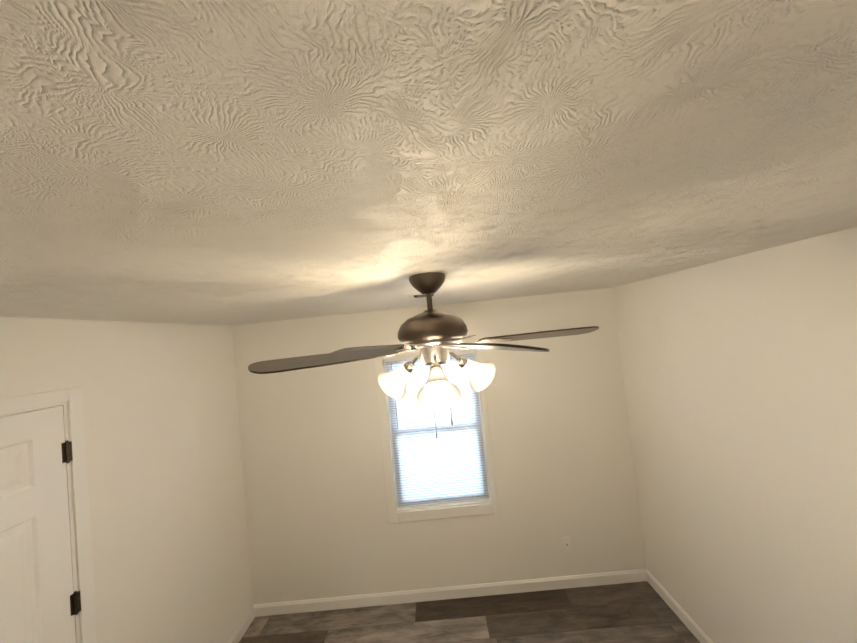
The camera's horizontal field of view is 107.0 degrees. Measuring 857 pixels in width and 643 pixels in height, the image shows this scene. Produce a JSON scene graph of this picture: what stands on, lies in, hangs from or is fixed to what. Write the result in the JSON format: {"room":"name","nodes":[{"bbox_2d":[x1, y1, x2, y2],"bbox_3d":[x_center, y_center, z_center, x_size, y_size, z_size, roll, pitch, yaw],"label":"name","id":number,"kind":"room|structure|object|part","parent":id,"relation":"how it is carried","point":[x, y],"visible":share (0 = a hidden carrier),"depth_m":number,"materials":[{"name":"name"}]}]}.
{"room":"empty bedroom","nodes":[
{"label":"empty bedroom","id":0,"kind":"room"},
{"bbox_2d":[0,317,252,642],"bbox_3d":[-1.669,1.201,1.211,0.150,2.440,2.973,-6,-2,0],"label":"wall","id":1,"kind":"structure","parent":0,"point":[168,526],"depth_m":1.87,"materials":[{"name":"paint"}]},
{"bbox_2d":[0,405,80,642],"bbox_3d":[-1.588,1.380,1.015,0.050,2.030,0.825,-6,-2,0],"label":"door leaf","id":2,"kind":"structure","parent":1,"relation":"in","point":[36,585],"depth_m":1.32,"materials":[{"name":"white wood"}]},
{"bbox_3d":[-1.569,1.359,1.415,0.015,1.644,0.028,-6,-2,0],"label":"door hinges","id":3,"kind":"part","parent":2,"relation":"part of","materials":[{"name":"black metal"}]},
{"bbox_2d":[0,387,96,642],"bbox_3d":[-1.624,1.353,1.010,0.113,2.115,0.957,-6,-2,0],"label":"door frame","id":4,"kind":"structure","parent":1,"relation":"attached to","point":[73,397],"depth_m":1.46,"materials":[{"name":"white wood"}]},
{"bbox_2d":[228,604,255,642],"bbox_3d":[-1.463,2.393,2.049,0.013,0.090,1.162,-6,-2,0],"label":"baseboard","id":5,"kind":"structure","parent":1,"relation":"attached to","point":[241,630],"depth_m":2.50,"materials":[{"name":"white wood"}]},
{"bbox_2d":[0,0,856,324],"bbox_3d":[-0.084,-0.239,1.293,3.486,0.120,3.073,-6,-2,0],"label":"ceiling","id":6,"kind":"structure","parent":0,"point":[224,162],"depth_m":0.40,"materials":[{"name":"white paint"}]},
{"bbox_2d":[407,291,438,297],"bbox_3d":[-0.029,-0.158,1.913,0.186,0.007,0.216,-6,-2,0],"label":"ceiling vent","id":7,"kind":"object","parent":6,"relation":"in","point":[416,295],"visible":0.77,"depth_m":1.90,"materials":[{"name":"white metal"}]},
{"bbox_2d":[413,293,433,297],"bbox_3d":[-0.028,-0.157,1.913,0.120,0.004,0.144,-6,-2,0],"label":"grille","id":8,"kind":"object","parent":7,"relation":"attached to","point":[415,295],"depth_m":1.90,"materials":[{"name":"brown metal"}]},
{"bbox_2d":[248,272,598,437],"bbox_3d":[0.079,0.129,1.287,1.212,0.645,1.266,-6,-2,0],"label":"fan","id":9,"kind":"object","parent":6,"relation":"hanging from","point":[431,335],"visible":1,"depth_m":1.19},
{"bbox_3d":[-0.319,0.122,1.044,0.480,0.006,0.136,-4,9,-35],"label":"blade","id":10,"kind":"part","parent":9,"relation":"part of","materials":[{"name":"brown wood"}]},
{"bbox_3d":[-0.314,0.140,1.537,0.480,0.006,0.136,-7,9,36],"label":"blade","id":11,"kind":"part","parent":9,"relation":"part of","materials":[{"name":"brown wood"}]},
{"bbox_3d":[-0.123,0.239,1.376,0.150,0.150,0.121,25,-63,-35],"label":"lamp shade","id":12,"kind":"part","parent":9,"relation":"part of","materials":[{"name":"white glass"}]},
{"bbox_3d":[0.007,-0.055,1.294,0.286,0.264,0.286,-6,-2,0],"label":"motor","id":13,"kind":"part","parent":9,"relation":"part of","materials":[{"name":"brown metal"}]},
{"bbox_3d":[0.032,0.214,1.101,0.150,0.150,0.121,-6,36,0],"label":"lamp shade","id":14,"kind":"part","parent":9,"relation":"part of","materials":[{"name":"white glass"}]},
{"label":"blade","id":15,"kind":"part","parent":9,"relation":"part of","materials":[{"name":"brown wood"}]},
{"bbox_3d":[0.192,0.208,1.374,0.121,0.150,0.150,37,-51,-21],"label":"lamp shade","id":16,"kind":"part","parent":9,"relation":"part of","materials":[{"name":"white glass"}]},
{"label":"blade","id":17,"kind":"part","parent":9,"relation":"part of","materials":[{"name":"brown wood"}]},
{"label":"blade","id":18,"kind":"part","parent":9,"relation":"part of","materials":[{"name":"brown wood"}]},
{"bbox_2d":[232,288,645,604],"bbox_3d":[0.059,1.087,2.732,3.486,2.440,0.100,-6,-2,0],"label":"wall","id":19,"kind":"structure","parent":0,"point":[319,526],"depth_m":2.68,"materials":[{"name":"paint"}]},
{"bbox_2d":[373,341,497,523],"bbox_3d":[0.054,0.930,2.728,0.923,1.443,0.114,-6,-2,0],"label":"window","id":20,"kind":"structure","parent":19,"relation":"in","point":[454,463],"depth_m":2.70,"materials":[{"name":"white plastic"}]},
{"bbox_3d":[0.069,0.916,2.714,0.776,1.260,0.026,-6,-2,0],"label":"window blind rails","id":21,"kind":"part","parent":20,"relation":"part of","materials":[{"name":"white plastic"}]},
{"bbox_2d":[402,372,474,499],"bbox_3d":[0.070,0.924,2.713,0.537,1.220,0.028,-6,-2,0],"label":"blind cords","id":22,"kind":"object","parent":20,"relation":"hanging from","point":[438,448],"visible":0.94,"depth_m":2.69,"materials":[{"name":"white fabric"}]},
{"bbox_2d":[397,498,491,511],"bbox_3d":[0.132,1.554,2.687,0.800,0.012,0.054,-6,-2,0],"label":"window sill","id":23,"kind":"structure","parent":19,"relation":"attached to","point":[444,505],"depth_m":2.67,"materials":[{"name":"white wood"}]},
{"bbox_2d":[256,569,647,616],"bbox_3d":[0.173,2.253,2.633,3.286,0.090,0.013,-6,-2,0],"label":"baseboard","id":24,"kind":"structure","parent":19,"relation":"attached to","point":[466,591],"depth_m":2.63,"materials":[{"name":"white wood"}]},
{"bbox_2d":[562,537,571,550],"bbox_3d":[1.151,1.852,2.634,0.070,0.115,0.016,-6,-2,0],"label":"outlet","id":25,"kind":"object","parent":19,"relation":"attached to","point":[566,542],"visible":1,"depth_m":2.64,"materials":[{"name":"white plastic"}]},
{"bbox_2d":[239,581,699,642],"bbox_3d":[0.167,2.307,1.200,3.486,0.120,3.073,-6,-2,0],"label":"floor","id":26,"kind":"structure","parent":0,"point":[637,612],"depth_m":2.41,"materials":[{"name":"plastic"}]},
{"bbox_2d":[613,227,856,642],"bbox_3d":[1.725,0.866,1.182,0.100,2.440,2.973,-6,-2,0],"label":"wall","id":27,"kind":"structure","parent":0,"point":[740,378],"depth_m":1.62,"materials":[{"name":"paint"}]},
{"bbox_2d":[644,569,712,642],"bbox_3d":[1.785,2.042,1.193,0.013,0.090,2.820,-6,-2,0],"label":"baseboard","id":28,"kind":"structure","parent":27,"relation":"attached to","point":[676,608],"depth_m":2.28,"materials":[{"name":"white wood"}]}
]}

